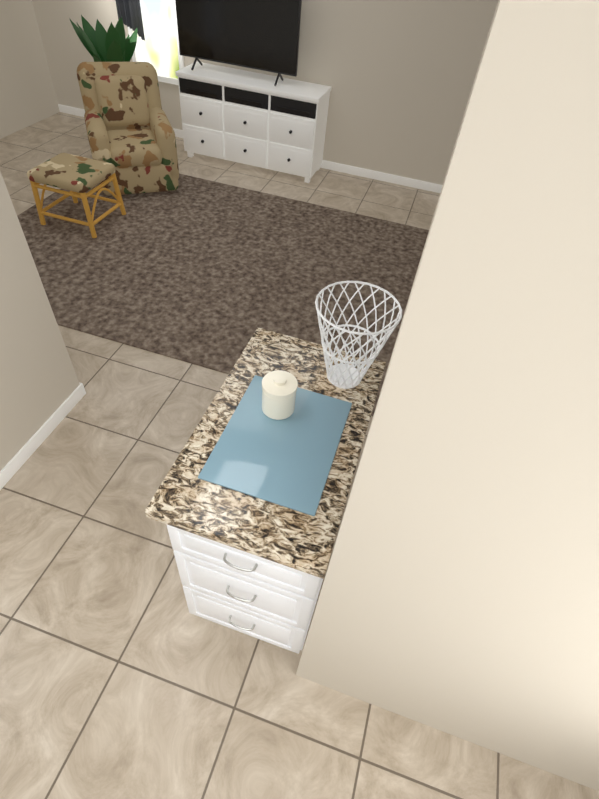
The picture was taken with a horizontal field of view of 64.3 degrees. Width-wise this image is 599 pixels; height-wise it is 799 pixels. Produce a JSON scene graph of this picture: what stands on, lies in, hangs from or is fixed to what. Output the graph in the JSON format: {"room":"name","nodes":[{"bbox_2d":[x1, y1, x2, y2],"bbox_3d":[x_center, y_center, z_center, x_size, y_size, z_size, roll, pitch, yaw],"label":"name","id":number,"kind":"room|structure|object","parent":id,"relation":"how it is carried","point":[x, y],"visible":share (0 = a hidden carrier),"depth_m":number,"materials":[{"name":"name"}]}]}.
{"room":"kitchen","nodes":[
{"label":"kitchen","id":0,"kind":"room"},
{"bbox_2d":[0,0,59,138],"bbox_3d":[-3.544,-2.710,3.308,0.120,2.450,4.650,16,48,9],"label":"wall","id":1,"kind":"structure","parent":0,"point":[28,96],"depth_m":5.09,"materials":[{"name":"beige paint"}]},
{"bbox_2d":[0,171,79,470],"bbox_3d":[-1.362,-0.545,1.571,0.120,2.450,0.950,16,48,9],"label":"wall","id":2,"kind":"structure","parent":0,"point":[39,383],"depth_m":2.24,"materials":[{"name":"beige paint"}]},
{"bbox_2d":[32,0,497,184],"bbox_3d":[0.750,-3.305,4.323,7.400,2.450,0.120,16,48,9],"label":"wall","id":3,"kind":"structure","parent":0,"point":[398,76],"depth_m":4.57,"materials":[{"name":"beige paint"}]},
{"bbox_2d":[128,0,183,84],"bbox_3d":[-1.433,-3.969,4.513,0.630,1.630,0.045,16,48,9],"label":"window","id":4,"kind":"structure","parent":3,"relation":"in","point":[157,48],"depth_m":4.86,"materials":[{"name":"white"}]},
{"bbox_2d":[115,0,144,39],"bbox_3d":[-1.426,-4.059,4.322,0.750,1.354,0.040,16,48,9],"label":"sheer curtain","id":5,"kind":"object","parent":4,"relation":"hanging from","point":[129,11],"visible":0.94,"depth_m":4.70,"materials":[{"name":"grey fabric"}]},
{"bbox_2d":[58,104,442,192],"bbox_3d":[0.635,-2.465,5.150,7.400,0.085,0.012,16,48,9],"label":"baseboard","id":6,"kind":"structure","parent":3,"relation":"attached to","point":[334,166],"depth_m":5.13,"materials":[{"name":"white wood"}]},
{"bbox_2d":[0,112,598,798],"bbox_3d":[-0.793,0.793,2.116,7.800,0.060,9.760,16,48,9],"label":"floor","id":7,"kind":"structure","parent":0,"point":[124,674],"depth_m":1.90,"materials":[{"name":"tile"}]},
{"bbox_2d":[0,382,85,489],"bbox_3d":[-1.393,0.263,2.436,0.012,0.085,0.961,16,48,9],"label":"baseboard","id":8,"kind":"structure","parent":7,"relation":"on","point":[17,461],"depth_m":2.49,"materials":[{"name":"white wood"}]},
{"bbox_2d":[70,15,136,61],"bbox_3d":[-1.875,-3.181,4.825,0.558,1.121,0.562,16,48,9],"label":"plant","id":9,"kind":"object","parent":7,"relation":"on","point":[111,44],"visible":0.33,"depth_m":4.54,"materials":[{"name":"green plant"}]},
{"bbox_2d":[17,174,428,415],"bbox_3d":[-0.606,-1.159,3.870,3.650,0.012,2.450,16,48,9],"label":"rug","id":10,"kind":"object","parent":7,"relation":"on","point":[212,275],"visible":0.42,"depth_m":3.75,"materials":[{"name":"brown carpet"}]},
{"bbox_2d":[27,153,125,237],"bbox_3d":[-1.819,-1.689,3.916,0.520,0.431,0.480,16,48,9],"label":"rattan stool","id":11,"kind":"object","parent":10,"relation":"on","point":[77,176],"visible":1,"depth_m":3.77,"materials":[{"name":"brown fabric"}]},
{"bbox_2d":[76,62,178,195],"bbox_3d":[-1.545,-2.457,4.314,0.720,0.871,0.820,-12,50,-17],"label":"armchair","id":12,"kind":"object","parent":10,"relation":"on","point":[131,134],"visible":0.96,"depth_m":4.20,"materials":[{"name":"beige fabric"}]},
{"bbox_2d":[166,524,322,653],"bbox_3d":[-0.080,0.433,1.889,0.482,0.874,0.832,16,48,9],"label":"base cabinet","id":13,"kind":"object","parent":7,"relation":"on","point":[261,598],"visible":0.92,"depth_m":1.54,"materials":[{"name":"white wood"}]},
{"bbox_2d":[145,328,385,578],"bbox_3d":[-0.051,0.096,1.576,0.523,0.040,0.865,16,48,9],"label":"countertop","id":14,"kind":"structure","parent":13,"relation":"on","point":[184,498],"depth_m":1.39,"materials":[{"name":"stone"}]},
{"bbox_2d":[198,375,351,515],"bbox_3d":[-0.058,0.121,1.519,0.360,0.007,0.460,16,48,9],"label":"placemat","id":15,"kind":"object","parent":14,"relation":"on","point":[256,452],"visible":1,"depth_m":1.48,"materials":[{"name":"blue plastic"}]},
{"bbox_2d":[262,370,297,419],"bbox_3d":[-0.066,-0.018,1.544,0.114,0.142,0.114,16,48,9],"label":"jar","id":16,"kind":"object","parent":15,"relation":"on","point":[279,388],"visible":1,"depth_m":1.51,"materials":[{"name":"beige ceramic"}]},
{"bbox_2d":[315,281,401,388],"bbox_3d":[0.174,-0.190,1.618,0.278,0.318,0.278,16,48,9],"label":"wire basket","id":17,"kind":"object","parent":14,"relation":"on","point":[346,375],"visible":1,"depth_m":1.60,"materials":[{"name":"white metal"}]},
{"bbox_2d":[175,61,331,182],"bbox_3d":[-0.473,-2.822,4.880,1.440,0.785,0.472,16,48,9],"label":"tv stand","id":18,"kind":"object","parent":7,"relation":"on","point":[261,120],"visible":1,"depth_m":4.67,"materials":[{"name":"white wood"}]},
{"bbox_2d":[175,0,301,85],"bbox_3d":[-0.568,-3.394,4.316,1.190,0.783,0.222,16,48,9],"label":"screen","id":19,"kind":"object","parent":18,"relation":"on","point":[263,35],"visible":0.98,"depth_m":4.34,"materials":[{"name":"black plastic"}]},
{"bbox_2d":[296,0,598,790],"bbox_3d":[1.439,0.728,0.930,2.845,2.135,0.120,16,48,9],"label":"wall","id":20,"kind":"structure","parent":0,"point":[459,595],"depth_m":0.71,"materials":[{"name":"beige paint"}]}
]}

